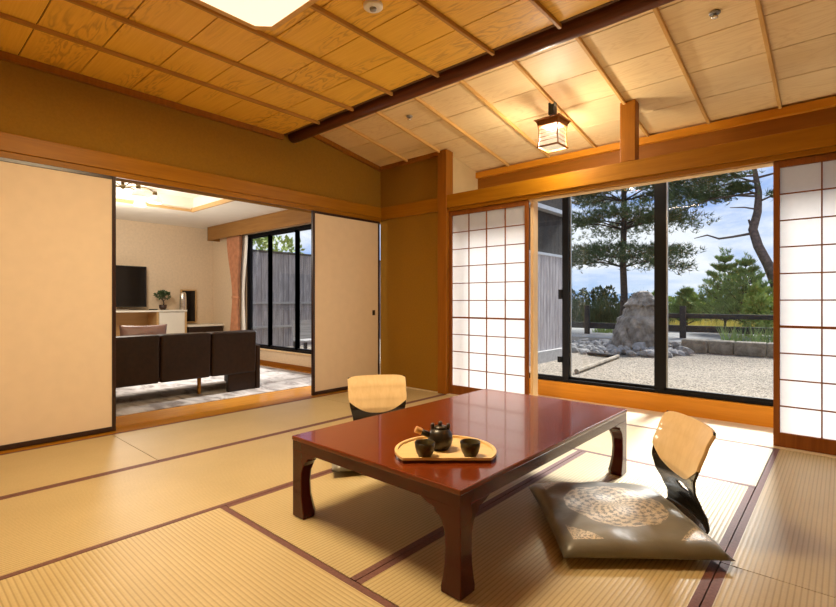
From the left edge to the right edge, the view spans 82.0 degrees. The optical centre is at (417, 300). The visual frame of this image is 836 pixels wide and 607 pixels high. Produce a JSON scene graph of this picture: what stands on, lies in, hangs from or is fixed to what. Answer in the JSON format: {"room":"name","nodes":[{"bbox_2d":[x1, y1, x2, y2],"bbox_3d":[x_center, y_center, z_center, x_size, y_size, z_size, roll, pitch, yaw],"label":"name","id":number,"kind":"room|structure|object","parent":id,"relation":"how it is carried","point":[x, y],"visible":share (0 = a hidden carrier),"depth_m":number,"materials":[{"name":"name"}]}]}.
{"room":"traditional dwelling","nodes":[
{"label":"traditional dwelling","id":0,"kind":"room"},
{"bbox_2d":[116,219,212,323],"bbox_3d":[-5.623,-0.220,6.744,0.100,2.560,5.850,0,0,41],"label":"wall","id":1,"kind":"structure","parent":0,"point":[175,258],"depth_m":8.23,"materials":[{"name":"paint"}]},
{"bbox_2d":[180,289,195,322],"bbox_3d":[-4.024,0.090,8.427,0.025,0.580,0.270,0,0,41],"label":"mirror","id":2,"kind":"object","parent":1,"relation":"attached to","point":[190,294],"visible":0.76,"depth_m":8.46,"materials":[{"name":"black mirror"}]},
{"bbox_2d":[0,60,379,212],"bbox_3d":[-2.359,-0.420,3.823,0.120,2.940,5.800,0,0,41],"label":"wall","id":3,"kind":"structure","parent":0,"point":[36,104],"depth_m":4.03,"materials":[{"name":"paint"}]},
{"bbox_2d":[0,50,283,139],"bbox_3d":[-2.789,-1.644,3.216,0.040,0.048,4.320,0,0,41],"label":"trim","id":4,"kind":"structure","parent":3,"relation":"attached to","point":[5,56],"depth_m":3.77,"materials":[{"name":"brown wood"}]},
{"bbox_2d":[0,131,381,221],"bbox_3d":[-2.342,-1.045,3.741,0.055,0.170,5.700,0,0,41],"label":"lintel","id":5,"kind":"object","parent":3,"relation":"attached to","point":[12,146],"visible":0.9,"depth_m":3.99,"materials":[{"name":"brown wood"}]},
{"bbox_2d":[284,0,619,135],"bbox_3d":[1.085,-1.785,2.690,6.540,0.230,0.023,0,0,41],"label":"trim","id":6,"kind":"structure","parent":3,"relation":"attached to","point":[612,1],"depth_m":3.29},
{"bbox_2d":[116,181,287,228],"bbox_3d":[-4.003,-1.430,5.277,4.270,0.260,5.800,0,0,41],"label":"ceiling","id":7,"kind":"structure","parent":0,"point":[233,211],"depth_m":6.98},
{"bbox_2d":[116,182,161,206],"bbox_3d":[-3.620,-1.367,5.899,0.840,0.265,0.806,0,0,41],"label":"chandelier","id":8,"kind":"object","parent":7,"relation":"hanging from","point":[137,193],"visible":0.5,"depth_m":6.00,"materials":[{"name":"glass"}]},
{"bbox_2d":[116,199,233,211],"bbox_3d":[-3.789,-1.322,5.014,1.920,0.056,3.689,0,0,41],"label":"trim","id":9,"kind":"structure","parent":7,"relation":"attached to","point":[223,201],"depth_m":6.63,"materials":[{"name":"beige laminate"}]},
{"bbox_2d":[116,364,310,426],"bbox_3d":[-3.981,1.031,5.258,4.330,0.058,5.800,0,0,41],"label":"floor","id":10,"kind":"structure","parent":0,"point":[136,418],"depth_m":4.57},
{"bbox_2d":[116,310,186,335],"bbox_3d":[-4.688,0.574,7.392,0.422,0.853,2.060,0,0,41],"label":"tv cabinet","id":11,"kind":"object","parent":10,"relation":"on","point":[176,320],"visible":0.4,"depth_m":7.81,"materials":[{"name":"white laminate"}]},
{"bbox_2d":[116,265,146,309],"bbox_3d":[-4.762,-0.205,7.370,0.200,0.700,1.100,0,0,41],"label":"television","id":12,"kind":"object","parent":11,"relation":"on","point":[131,281],"visible":0.34,"depth_m":7.60,"materials":[{"name":"black paint"}]},
{"bbox_2d":[153,289,170,309],"bbox_3d":[-4.211,-0.025,7.940,0.198,0.341,0.284,0,0,41],"label":"potted plant","id":13,"kind":"object","parent":11,"relation":"on","point":[162,294],"visible":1,"depth_m":7.92,"materials":[{"name":"green plant"}]},
{"bbox_2d":[179,292,186,309],"bbox_3d":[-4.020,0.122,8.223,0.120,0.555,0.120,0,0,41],"label":"vase","id":14,"kind":"object","parent":11,"relation":"on","point":[182,296],"visible":0.67,"depth_m":8.18,"materials":[{"name":"silver metal"}]},
{"bbox_2d":[187,323,223,332],"bbox_3d":[-3.787,0.701,8.397,0.440,0.598,0.620,0,0,41],"label":"desk","id":15,"kind":"object","parent":10,"relation":"on","point":[202,327],"visible":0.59,"depth_m":8.25,"materials":[{"name":"white laminate"}]},
{"bbox_2d":[116,365,310,415],"bbox_3d":[-3.621,0.999,5.580,3.380,0.005,4.360,0,0,41],"label":"rug","id":16,"kind":"object","parent":10,"relation":"on","point":[149,397],"visible":0.22,"depth_m":5.29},
{"bbox_2d":[116,330,259,393],"bbox_3d":[-2.632,0.666,5.146,0.799,0.667,1.650,0,0,41],"label":"sofa","id":17,"kind":"object","parent":16,"relation":"on","point":[235,354],"visible":0.84,"depth_m":4.90,"materials":[{"name":"brown leather"}]},
{"bbox_2d":[119,324,166,335],"bbox_3d":[-2.760,0.415,4.845,0.436,0.354,0.133,0,0,-41],"label":"throw pillow","id":18,"kind":"object","parent":17,"relation":"on","point":[151,329],"visible":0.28,"depth_m":4.80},
{"bbox_2d":[0,0,611,133],"bbox_3d":[-0.380,-1.686,1.034,6.740,0.088,4.445,0,0,41],"label":"ceiling","id":19,"kind":"structure","parent":0,"point":[334,56],"depth_m":3.13,"materials":[{"name":"brown wood"}]},
{"bbox_2d":[192,0,318,30],"bbox_3d":[-0.844,-1.593,2.208,0.850,0.085,0.850,0,0,41],"label":"ceiling lamp","id":20,"kind":"object","parent":19,"relation":"attached to","point":[255,14],"visible":1,"depth_m":2.57,"materials":[{"name":"beige"}]},
{"bbox_2d":[363,0,382,12],"bbox_3d":[-0.253,-1.651,2.710,0.110,0.036,0.110,0,0,41],"label":"smoke detector","id":21,"kind":"object","parent":19,"relation":"attached to","point":[371,6],"visible":1,"depth_m":2.69,"materials":[{"name":"white plastic"}]},
{"bbox_2d":[288,0,674,142],"bbox_3d":[1.165,-1.685,2.781,6.540,0.125,0.126,0,0,41],"label":"ceiling beam","id":22,"kind":"structure","parent":19,"relation":"attached to","point":[618,11],"depth_m":3.27,"materials":[{"name":"wood"}]},
{"bbox_2d":[213,157,437,391],"bbox_3d":[-1.718,-0.287,7.061,5.330,2.675,0.100,0,0,41],"label":"wall","id":23,"kind":"structure","parent":0,"point":[408,245],"depth_m":5.61,"materials":[{"name":"paint"}]},
{"bbox_2d":[207,209,310,241],"bbox_3d":[-2.132,-1.179,7.216,4.016,0.237,0.213,0,0,41],"label":"valance","id":24,"kind":"object","parent":23,"relation":"attached to","point":[285,218],"visible":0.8,"depth_m":7.34,"materials":[{"name":"laminate"}]},
{"bbox_2d":[227,235,241,330],"bbox_3d":[-3.052,-0.047,7.995,0.435,2.056,0.112,0,0,41],"label":"curtain","id":25,"kind":"object","parent":24,"relation":"hanging from","point":[234,244],"visible":0.7,"depth_m":7.93,"materials":[{"name":"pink fabric"}]},
{"bbox_2d":[240,235,247,329],"bbox_3d":[-2.895,-0.047,7.977,0.292,2.055,0.028,0,0,41],"label":"sheer curtain","id":26,"kind":"object","parent":24,"relation":"hanging from","point":[244,238],"visible":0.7,"depth_m":7.96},
{"bbox_2d":[247,224,310,353],"bbox_3d":[-1.669,-0.163,7.025,3.090,1.875,0.070,0,0,41],"label":"window","id":27,"kind":"structure","parent":23,"relation":"in","point":[307,225],"depth_m":7.82,"materials":[{"name":"black metal"}]},
{"bbox_2d":[250,234,272,346],"bbox_3d":[-2.564,-0.165,7.816,0.670,1.780,0.040,0,0,41],"label":"window","id":28,"kind":"structure","parent":27,"relation":"attached to","point":[270,238],"depth_m":7.62,"materials":[{"name":"black metal"}]},
{"bbox_2d":[270,229,299,349],"bbox_3d":[-2.063,-0.165,7.373,0.810,1.780,0.040,0,0,41],"label":"window","id":29,"kind":"structure","parent":27,"relation":"attached to","point":[297,233],"depth_m":7.11,"materials":[{"name":"black metal"}]},
{"bbox_2d":[298,227,310,351],"bbox_3d":[-1.501,-0.165,6.876,0.830,1.780,0.040,0,0,41],"label":"window","id":30,"kind":"structure","parent":27,"relation":"attached to","point":[309,228],"depth_m":6.98,"materials":[{"name":"black metal"}]},
{"bbox_2d":[260,360,310,371],"bbox_3d":[-1.760,0.971,7.021,3.260,0.062,0.014,0,0,41],"label":"baseboard","id":31,"kind":"structure","parent":23,"relation":"attached to","point":[284,365],"depth_m":7.21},
{"bbox_2d":[260,348,310,355],"bbox_3d":[-1.712,0.765,6.976,3.130,0.020,0.030,0,0,41],"label":"trim","id":32,"kind":"structure","parent":23,"relation":"attached to","point":[260,348],"depth_m":7.19,"materials":[{"name":"brown wood"}]},
{"bbox_2d":[381,198,437,220],"bbox_3d":[-0.093,-1.055,5.562,0.910,0.150,0.052,0,0,41],"label":"lintel","id":33,"kind":"object","parent":23,"relation":"attached to","point":[430,205],"visible":0.76,"depth_m":5.52,"materials":[{"name":"brown wood"}]},
{"bbox_2d":[453,157,477,193],"bbox_3d":[0.543,-0.287,5.548,0.060,2.675,0.630,0,0,41],"label":"wall","id":34,"kind":"structure","parent":0,"point":[464,177],"depth_m":5.46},
{"bbox_2d":[478,107,835,188],"bbox_3d":[2.793,-1.459,3.911,5.600,0.318,0.100,0,0,41],"label":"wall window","id":35,"kind":"structure","parent":34,"relation":"in","point":[824,116],"depth_m":4.23,"materials":[{"name":"wood"}]},
{"bbox_2d":[529,375,772,405],"bbox_3d":[2.571,-0.229,4.128,4.520,2.142,0.090,0,0,41],"label":"window","id":36,"kind":"structure","parent":35,"relation":"attached to","point":[539,377],"depth_m":4.41,"materials":[{"name":"black metal"}]},
{"bbox_2d":[529,197,568,378],"bbox_3d":[1.209,-0.229,5.286,0.933,2.082,0.040,0,0,41],"label":"window","id":37,"kind":"structure","parent":36,"relation":"attached to","point":[563,293],"depth_m":5.00,"materials":[{"name":"black metal"}]},
{"bbox_2d":[569,196,653,388],"bbox_3d":[1.906,-0.229,4.723,0.994,2.082,0.024,0,0,41],"label":"window","id":38,"kind":"structure","parent":36,"relation":"attached to","point":[570,198],"depth_m":5.00,"materials":[{"name":"black metal"}]},
{"bbox_2d":[654,182,772,402],"bbox_3d":[2.552,-0.229,4.108,0.989,2.082,0.024,0,0,41],"label":"window","id":39,"kind":"structure","parent":36,"relation":"attached to","point":[660,189],"depth_m":4.39,"materials":[{"name":"black metal"}]},
{"bbox_2d":[476,96,835,178],"bbox_3d":[2.799,-1.475,3.873,5.540,0.065,0.150,0,0,41],"label":"beam","id":40,"kind":"structure","parent":35,"relation":"attached to","point":[829,102],"depth_m":4.19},
{"bbox_2d":[313,0,835,171],"bbox_3d":[1.782,-1.707,3.478,6.740,0.419,2.090,0,0,41],"label":"ceiling","id":41,"kind":"structure","parent":0,"point":[683,67],"depth_m":3.70,"materials":[{"name":"brown wood"}]},
{"bbox_2d":[534,101,570,152],"bbox_3d":[1.135,-1.479,4.056,0.230,0.384,0.230,0,0,41],"label":"pendant lantern","id":42,"kind":"object","parent":41,"relation":"hanging from","point":[552,134],"visible":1,"depth_m":4.01,"materials":[{"name":"paper"}]},
{"bbox_2d":[534,113,570,127],"bbox_3d":[1.135,-1.492,4.056,0.230,0.056,0.230,0,0,41],"label":"hood","id":43,"kind":"object","parent":42,"relation":"attached to","point":[558,119],"depth_m":3.99,"materials":[{"name":"brown wood"}]},
{"bbox_2d":[709,9,720,19],"bbox_3d":[1.798,-1.730,2.915,0.064,0.038,0.064,0,0,41],"label":"sprinkler head","id":44,"kind":"object","parent":41,"relation":"attached to","point":[713,14],"visible":1,"depth_m":2.90},
{"bbox_2d":[529,394,772,442],"bbox_3d":[2.597,1.032,3.644,5.540,0.056,0.560,0,0,41],"label":"floor","id":45,"kind":"structure","parent":0,"point":[732,429],"depth_m":3.88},
{"bbox_2d":[529,378,772,427],"bbox_3d":[2.809,0.951,3.884,5.540,0.218,0.120,0,0,41],"label":"windowsill","id":46,"kind":"object","parent":45,"relation":"on","point":[744,413],"visible":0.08,"depth_m":4.34,"materials":[{"name":"wood"}]},
{"bbox_3d":[0.040,1.062,1.600,6.660,0.035,5.650,0,0,41],"label":"floor","id":47,"kind":"structure","parent":0,"visible":0},
{"bbox_2d":[0,434,157,497],"bbox_3d":[-2.566,1.022,2.624,0.916,0.046,1.826,0,0,41],"label":"mat","id":48,"kind":"object","parent":47,"relation":"on","point":[23,471],"visible":0.73,"depth_m":2.98,"materials":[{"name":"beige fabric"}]},
{"bbox_2d":[0,431,331,579],"bbox_3d":[-1.264,1.022,2.693,0.934,0.046,1.836,0,0,41],"label":"mat","id":49,"kind":"object","parent":47,"relation":"on","point":[49,525],"visible":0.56,"depth_m":2.41,"materials":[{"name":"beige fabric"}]},
{"bbox_2d":[0,389,347,453],"bbox_3d":[-2.341,1.028,3.707,0.180,0.063,5.650,0,0,41],"label":"threshold","id":50,"kind":"object","parent":47,"relation":"on","point":[300,397],"visible":0.22,"depth_m":4.08,"materials":[{"name":"brown wood"}]},
{"bbox_2d":[0,157,115,450],"bbox_3d":[-2.647,0.020,3.339,0.034,1.948,0.963,0,0,41],"label":"door","id":51,"kind":"structure","parent":50,"relation":"on","point":[58,224],"depth_m":3.41,"materials":[{"name":"beige paper"}]},
{"bbox_2d":[311,210,379,394],"bbox_3d":[-0.794,0.020,5.434,0.034,1.948,0.973,0,0,41],"label":"door","id":52,"kind":"structure","parent":50,"relation":"on","point":[345,250],"depth_m":5.38,"materials":[{"name":"beige paper"}]},
{"bbox_2d":[0,506,397,606],"bbox_3d":[-0.536,1.022,1.367,1.905,0.046,0.933,0,0,41],"label":"mat","id":53,"kind":"object","parent":47,"relation":"on","point":[219,557],"visible":1,"depth_m":1.75,"materials":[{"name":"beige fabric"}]},
{"bbox_2d":[112,397,351,460],"bbox_3d":[-1.336,1.022,4.013,0.916,0.046,1.876,0,0,41],"label":"mat","id":54,"kind":"object","parent":47,"relation":"on","point":[172,440],"visible":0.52,"depth_m":3.80,"materials":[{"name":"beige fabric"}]},
{"bbox_2d":[288,394,453,433],"bbox_3d":[-0.008,1.022,4.113,0.934,0.046,1.946,0,0,41],"label":"mat","id":55,"kind":"object","parent":47,"relation":"on","point":[347,419],"visible":0.19,"depth_m":3.99,"materials":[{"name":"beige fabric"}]},
{"bbox_2d":[347,375,406,420],"bbox_3d":[-0.241,0.761,3.179,0.411,0.474,0.503,0,0,-14],"label":"chair","id":56,"kind":"object","parent":55,"relation":"on","point":[368,395],"visible":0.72,"depth_m":3.35,"materials":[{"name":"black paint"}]},
{"bbox_2d":[332,464,350,471],"bbox_3d":[-0.219,0.938,3.088,0.695,0.092,0.630,0,0,-14],"label":"seat cushion","id":57,"kind":"object","parent":56,"relation":"on","point":[335,468],"visible":0.04,"depth_m":2.73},
{"bbox_2d":[318,388,443,403],"bbox_3d":[-0.386,1.022,5.088,0.916,0.046,0.986,0,0,41],"label":"mat","id":58,"kind":"object","parent":47,"relation":"on","point":[413,395],"visible":0.19,"depth_m":5.04,"materials":[{"name":"beige wicker"}]},
{"bbox_2d":[226,449,581,581],"bbox_3d":[0.076,1.022,2.778,0.953,0.046,1.984,0,0,41],"label":"mat","id":59,"kind":"object","parent":47,"relation":"on","point":[360,523],"visible":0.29,"depth_m":2.22,"materials":[{"name":"beige wicker"}]},
{"bbox_2d":[292,389,626,600],"bbox_3d":[0.314,0.813,2.521,0.980,0.372,1.617,0,0,42],"label":"table","id":60,"kind":"object","parent":59,"relation":"on","point":[527,432],"visible":0.94,"depth_m":2.20,"materials":[{"name":"red paint"}]},
{"bbox_2d":[395,435,495,462],"bbox_3d":[0.112,0.617,2.023,0.416,0.020,0.326,0,0,0],"label":"tray","id":61,"kind":"object","parent":60,"relation":"on","point":[405,451],"visible":0.73,"depth_m":1.93,"materials":[{"name":"brown wood"}]},
{"bbox_2d":[415,439,434,456],"bbox_3d":[0.027,0.586,1.899,0.082,0.060,0.082,0,0,41],"label":"tea cup","id":62,"kind":"object","parent":61,"relation":"on","point":[424,447],"visible":0.99,"depth_m":1.87,"materials":[{"name":"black ceramic"}]},
{"bbox_2d":[414,421,452,450],"bbox_3d":[0.074,0.558,1.996,0.157,0.116,0.117,0,0,-41],"label":"teapot","id":63,"kind":"object","parent":61,"relation":"on","point":[441,434],"visible":0.93,"depth_m":1.97,"materials":[{"name":"ceramic"}]},
{"bbox_2d":[420,429,429,437],"bbox_3d":[0.031,0.549,1.994,0.044,0.038,0.025,0,0,-12],"label":"socket","id":64,"kind":"object","parent":63,"relation":"attached to","point":[423,432],"depth_m":1.98,"materials":[{"name":"ceramic"}]},
{"bbox_2d":[460,438,480,456],"bbox_3d":[0.207,0.586,1.906,0.082,0.060,0.082,0,0,41],"label":"tea cup","id":65,"kind":"object","parent":61,"relation":"on","point":[470,447],"visible":0.95,"depth_m":1.88,"materials":[{"name":"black ceramic"}]},
{"bbox_2d":[356,451,754,606],"bbox_3d":[0.791,1.022,2.145,0.948,0.046,1.984,0,0,41],"label":"mat","id":66,"kind":"object","parent":47,"relation":"on","point":[518,560],"visible":0.73,"depth_m":1.82,"materials":[{"name":"beige wicker"}]},
{"bbox_2d":[652,410,716,533],"bbox_3d":[0.992,0.761,2.144,0.503,0.474,0.411,0,0,2],"label":"chair","id":67,"kind":"object","parent":66,"relation":"on","point":[682,443],"visible":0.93,"depth_m":2.15,"materials":[{"name":"black paint"}]},
{"bbox_2d":[528,481,734,560],"bbox_3d":[0.870,0.938,2.130,0.630,0.092,0.695,0,0,2],"label":"seat cushion","id":68,"kind":"object","parent":67,"relation":"on","point":[594,519],"visible":1,"depth_m":1.95,"materials":[{"name":"fabric"}]},
{"bbox_2d":[406,387,835,457],"bbox_3d":[1.997,1.028,3.721,6.540,0.064,0.120,0,0,41],"label":"threshold","id":69,"kind":"object","parent":47,"relation":"on","point":[722,437],"depth_m":3.43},
{"bbox_2d":[438,149,452,393],"bbox_3d":[0.297,-0.292,5.225,0.120,2.665,0.120,0,0,41],"label":"pillar","id":70,"kind":"structure","parent":69,"relation":"on","point":[445,157],"depth_m":5.17,"materials":[{"name":"brown wood"}]},
{"bbox_2d":[447,123,835,211],"bbox_3d":[2.383,-1.048,3.403,5.540,0.175,0.145,0,0,41],"label":"lintel","id":71,"kind":"object","parent":70,"relation":"attached to","point":[818,140],"visible":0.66,"depth_m":3.73,"materials":[{"name":"brown wood"}]},
{"bbox_2d":[620,99,638,162],"bbox_3d":[1.735,-1.380,3.946,0.120,0.490,0.100,0,0,41],"label":"strut","id":72,"kind":"object","parent":71,"relation":"on","point":[629,112],"visible":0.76,"depth_m":3.91,"materials":[{"name":"brown wood"}]},
{"bbox_2d":[529,162,772,202],"bbox_3d":[2.432,-0.958,3.413,5.480,0.008,0.095,0,0,41],"label":"lintel","id":73,"kind":"object","parent":71,"relation":"attached to","point":[771,163],"visible":0.67,"depth_m":3.84,"materials":[{"name":"brown wood"}]},
{"bbox_2d":[449,200,528,394],"bbox_3d":[0.696,0.019,4.874,0.943,1.950,0.030,0,0,41],"label":"door","id":74,"kind":"structure","parent":69,"relation":"on","point":[489,245],"depth_m":4.86,"materials":[{"name":"paper"}]},
{"bbox_2d":[530,201,537,395],"bbox_3d":[1.113,0.021,4.609,0.031,1.951,0.090,0,0,41],"label":"door frame","id":75,"kind":"structure","parent":69,"relation":"on","point":[533,204],"depth_m":4.58,"materials":[{"name":"brown wood"}]},
{"bbox_2d":[773,152,835,454],"bbox_3d":[2.810,0.019,3.004,0.952,1.950,0.030,0,0,41],"label":"door","id":76,"kind":"structure","parent":69,"relation":"on","point":[804,189],"depth_m":3.21,"materials":[{"name":"paper"}]},
{"bbox_2d":[574,424,773,488],"bbox_3d":[1.398,1.022,3.553,1.905,0.046,0.921,0,0,41],"label":"mat","id":77,"kind":"object","parent":47,"relation":"on","point":[744,464],"visible":0.29,"depth_m":3.13,"materials":[{"name":"beige wicker"}]},
{"bbox_2d":[700,563,835,606],"bbox_3d":[0.886,1.022,0.815,0.949,0.046,1.892,0,0,41],"label":"mat","id":78,"kind":"object","parent":47,"relation":"on","point":[731,586],"visible":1,"depth_m":1.65,"materials":[{"name":"beige wicker"}]},
{"bbox_2d":[721,448,835,597],"bbox_3d":[2.145,1.022,2.238,0.949,0.046,1.900,0,0,41],"label":"mat","id":79,"kind":"object","parent":47,"relation":"on","point":[786,532],"visible":0.79,"depth_m":2.13,"materials":[{"name":"beige wicker"}]},
{"label":"outside","id":80,"kind":"structure","parent":0,"visible":0},
{"bbox_2d":[288,336,772,398],"bbox_3d":[7.455,1.450,8.426,60.000,0.200,12.700,0,0,41],"label":"ground","id":81,"kind":"structure","parent":80,"point":[751,376],"depth_m":9.34,"materials":[{"name":"gravel"}]},
{"bbox_2d":[253,234,304,253],"bbox_3d":[-6.187,-1.178,17.453,4.193,5.272,3.518,0,0,-35],"label":"leafy tree","id":82,"kind":"object","parent":81,"relation":"on","point":[287,240],"visible":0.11,"depth_m":17.74,"materials":[{"name":"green plant"}]},
{"bbox_2d":[253,249,310,346],"bbox_3d":[-2.820,-0.045,14.908,0.080,2.710,8.593,0,0,41],"label":"fence","id":83,"kind":"object","parent":81,"relation":"on","point":[283,262],"visible":0.16,"depth_m":13.65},
{"bbox_2d":[292,320,310,348],"bbox_3d":[-2.393,0.900,11.330,0.500,0.900,1.000,0,0,41],"label":"garden bench","id":84,"kind":"object","parent":81,"relation":"on","point":[305,325],"visible":0.24,"depth_m":11.29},
{"bbox_2d":[529,198,561,365],"bbox_3d":[1.625,-0.700,9.504,0.440,4.100,5.790,0,0,41],"label":"fence","id":85,"kind":"object","parent":81,"relation":"on","point":[549,211],"visible":0.24,"depth_m":10.88,"materials":[{"name":"wood"}]},
{"bbox_2d":[574,354,619,373],"bbox_3d":[3.817,1.300,10.109,0.090,0.090,3.013,0,0,36],"label":"curb","id":86,"kind":"object","parent":81,"relation":"on","point":[581,369],"depth_m":9.76,"materials":[{"name":"brown stone"}]},
{"bbox_2d":[587,352,613,356],"bbox_3d":[4.424,1.300,11.641,0.090,0.090,0.728,0,0,-33],"label":"curb","id":87,"kind":"object","parent":81,"relation":"on","point":[588,353],"depth_m":11.62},
{"bbox_2d":[611,348,621,354],"bbox_3d":[4.910,1.278,11.962,0.264,0.231,0.253,0,0,-33],"label":"cobblestones","id":88,"kind":"structure","parent":81,"relation":"on","point":[615,351],"depth_m":11.88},
{"bbox_2d":[611,291,653,349],"bbox_3d":[5.966,0.616,13.044,1.343,1.776,1.331,0,0,5],"label":"rock","id":89,"kind":"object","parent":81,"relation":"on","point":[636,323],"visible":0.59,"depth_m":12.59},
{"bbox_2d":[626,350,638,356],"bbox_3d":[5.231,1.302,11.730,0.290,0.184,0.218,0,0,11],"label":"cobblestones","id":90,"kind":"structure","parent":81,"relation":"on","point":[628,352],"depth_m":11.67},
{"bbox_2d":[631,342,645,350],"bbox_3d":[5.675,1.196,12.345,0.402,0.279,0.303,0,0,-38],"label":"cobblestones","id":91,"kind":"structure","parent":81,"relation":"on","point":[641,345],"depth_m":12.32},
{"bbox_2d":[639,349,653,356],"bbox_3d":[5.572,1.276,11.618,0.289,0.217,0.368,0,0,-26],"label":"cobblestones","id":92,"kind":"structure","parent":81,"relation":"on","point":[646,353],"depth_m":11.52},
{"bbox_2d":[668,348,677,355],"bbox_3d":[6.234,1.266,11.820,0.213,0.216,0.328,0,0,-18],"label":"cobblestones","id":93,"kind":"structure","parent":81,"relation":"on","point":[674,352],"depth_m":11.74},
{"bbox_2d":[669,341,680,348],"bbox_3d":[6.962,1.212,12.907,0.422,0.254,0.315,0,0,27],"label":"cobblestones","id":94,"kind":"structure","parent":81,"relation":"on","point":[675,344],"depth_m":12.85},
{"bbox_2d":[677,346,693,354],"bbox_3d":[6.729,1.263,12.081,0.384,0.253,0.313,0,0,30],"label":"cobblestones","id":95,"kind":"structure","parent":81,"relation":"on","point":[688,351],"depth_m":11.95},
{"bbox_2d":[681,339,709,352],"bbox_3d":[7.326,1.183,12.691,0.595,0.335,0.420,0,0,41],"label":"block","id":96,"kind":"object","parent":81,"relation":"on","point":[697,345],"visible":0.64,"depth_m":12.50,"materials":[{"name":"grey stone"}]},
{"bbox_2d":[708,340,734,354],"bbox_3d":[7.782,1.183,12.316,0.535,0.335,0.420,0,0,41],"label":"block","id":97,"kind":"object","parent":81,"relation":"on","point":[726,347],"visible":0.87,"depth_m":12.15,"materials":[{"name":"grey stone"}]},
{"bbox_2d":[734,341,766,356],"bbox_3d":[8.225,1.183,11.896,0.635,0.335,0.420,0,0,41],"label":"block","id":98,"kind":"object","parent":81,"relation":"on","point":[741,348],"visible":0.98,"depth_m":11.74,"materials":[{"name":"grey stone"}]},
{"bbox_2d":[767,342,772,357],"bbox_3d":[8.691,1.183,11.511,0.525,0.335,0.420,0,0,41],"label":"block","id":99,"kind":"object","parent":81,"relation":"on","point":[769,345],"visible":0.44,"depth_m":11.49,"materials":[{"name":"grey stone"}]},
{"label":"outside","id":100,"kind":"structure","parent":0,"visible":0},
{"bbox_3d":[33.794,1.510,38.197,300.000,0.280,48.000,0,0,41],"label":"field","id":101,"kind":"object","parent":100,"visible":0},
{"bbox_2d":[572,287,608,311],"bbox_3d":[9.630,0.362,28.630,1.878,2.388,3.296,0,0,-39],"label":"bush","id":102,"kind":"object","parent":101,"relation":"on","point":[582,289],"visible":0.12,"depth_m":28.50,"materials":[{"name":"green plant"}]},
{"bbox_2d":[580,285,629,310],"bbox_3d":[10.601,0.238,27.024,3.272,2.354,1.748,0,0,41],"label":"bush","id":103,"kind":"object","parent":101,"relation":"on","point":[610,287],"visible":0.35,"depth_m":27.02,"materials":[{"name":"green plant"}]},
{"bbox_2d":[668,319,772,326],"bbox_3d":[14.973,1.041,23.674,15.340,0.658,3.461,0,0,41],"label":"grass","id":104,"kind":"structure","parent":101,"relation":"on","point":[709,323],"depth_m":23.61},
{"bbox_2d":[704,303,753,323],"bbox_3d":[16.443,0.757,25.507,2.742,1.586,1.962,0,0,41],"label":"bush","id":105,"kind":"object","parent":101,"relation":"on","point":[720,303],"visible":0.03,"depth_m":25.59,"materials":[{"name":"green plant"}]},
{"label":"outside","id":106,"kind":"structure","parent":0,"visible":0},
{"bbox_2d":[572,328,770,341],"bbox_3d":[14.776,1.455,16.702,120.000,0.190,9.400,0,0,41],"label":"lane","id":107,"kind":"structure","parent":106,"point":[576,332],"depth_m":18.96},
{"bbox_2d":[591,322,615,332],"bbox_3d":[8.882,1.103,20.474,2.886,0.534,1.418,0,0,41],"label":"grass","id":108,"kind":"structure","parent":107,"relation":"on","point":[595,329],"depth_m":20.77,"materials":[{"name":"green plant"}]},
{"bbox_2d":[572,291,675,324],"bbox_3d":[8.064,0.327,27.339,12.642,2.086,3.669,0,0,41],"label":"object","id":109,"kind":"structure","parent":107,"relation":"on","point":[602,314],"depth_m":25.38,"materials":[{"name":"green plant"}]},
{"bbox_2d":[572,178,720,315],"bbox_3d":[9.620,-3.849,23.031,8.912,10.808,7.860,0,0,-37],"label":"pine tree","id":110,"kind":"object","parent":107,"relation":"on","point":[599,249],"visible":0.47,"depth_m":21.91,"materials":[{"name":"green plant"}]},
{"bbox_2d":[572,305,772,337],"bbox_3d":[8.583,0.775,18.756,36.000,1.190,0.250,0,0,41],"label":"rail fence","id":111,"kind":"object","parent":107,"relation":"on","point":[682,328],"visible":0.24,"depth_m":17.55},
{"bbox_2d":[668,286,708,324],"bbox_3d":[12.625,0.338,22.492,1.787,2.225,2.005,0,0,-15],"label":"young pine","id":112,"kind":"object","parent":107,"relation":"on","point":[686,291],"visible":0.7,"depth_m":22.29,"materials":[{"name":"green plant"}]},
{"bbox_2d":[629,168,772,288],"bbox_3d":[12.775,-3.197,20.835,7.679,9.322,6.907,0,0,8],"label":"pine tree","id":113,"kind":"object","parent":107,"relation":"on","point":[715,193],"visible":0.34,"depth_m":19.79,"materials":[{"name":"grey plant"}]},
{"bbox_2d":[682,246,747,325],"bbox_3d":[13.355,-0.480,20.855,2.892,3.861,3.232,0,0,-35],"label":"young pine","id":114,"kind":"object","parent":107,"relation":"on","point":[721,267],"visible":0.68,"depth_m":20.79,"materials":[{"name":"green plant"}]},
{"bbox_2d":[706,251,772,323],"bbox_3d":[13.149,-0.291,19.348,3.012,3.484,2.710,0,0,9],"label":"young pine","id":115,"kind":"object","parent":107,"relation":"on","point":[740,278],"visible":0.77,"depth_m":19.18,"materials":[{"name":"green plant"}]},
{"bbox_2d":[715,320,772,343],"bbox_3d":[11.432,0.953,15.003,3.904,0.833,1.888,0,0,41],"label":"grass","id":116,"kind":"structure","parent":107,"relation":"on","point":[734,337],"depth_m":15.56,"materials":[{"name":"green plant"}]},
{"bbox_2d":[738,281,772,337],"bbox_3d":[12.843,0.401,17.871,1.801,2.337,1.432,0,0,-23],"label":"bush","id":117,"kind":"object","parent":107,"relation":"on","point":[755,303],"visible":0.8,"depth_m":17.72,"materials":[{"name":"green plant"}]},
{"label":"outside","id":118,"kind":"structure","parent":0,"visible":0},
{"bbox_2d":[574,291,715,302],"bbox_3d":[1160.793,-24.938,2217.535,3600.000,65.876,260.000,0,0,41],"label":"hills","id":119,"kind":"structure","parent":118,"point":[629,294],"depth_m":2349.14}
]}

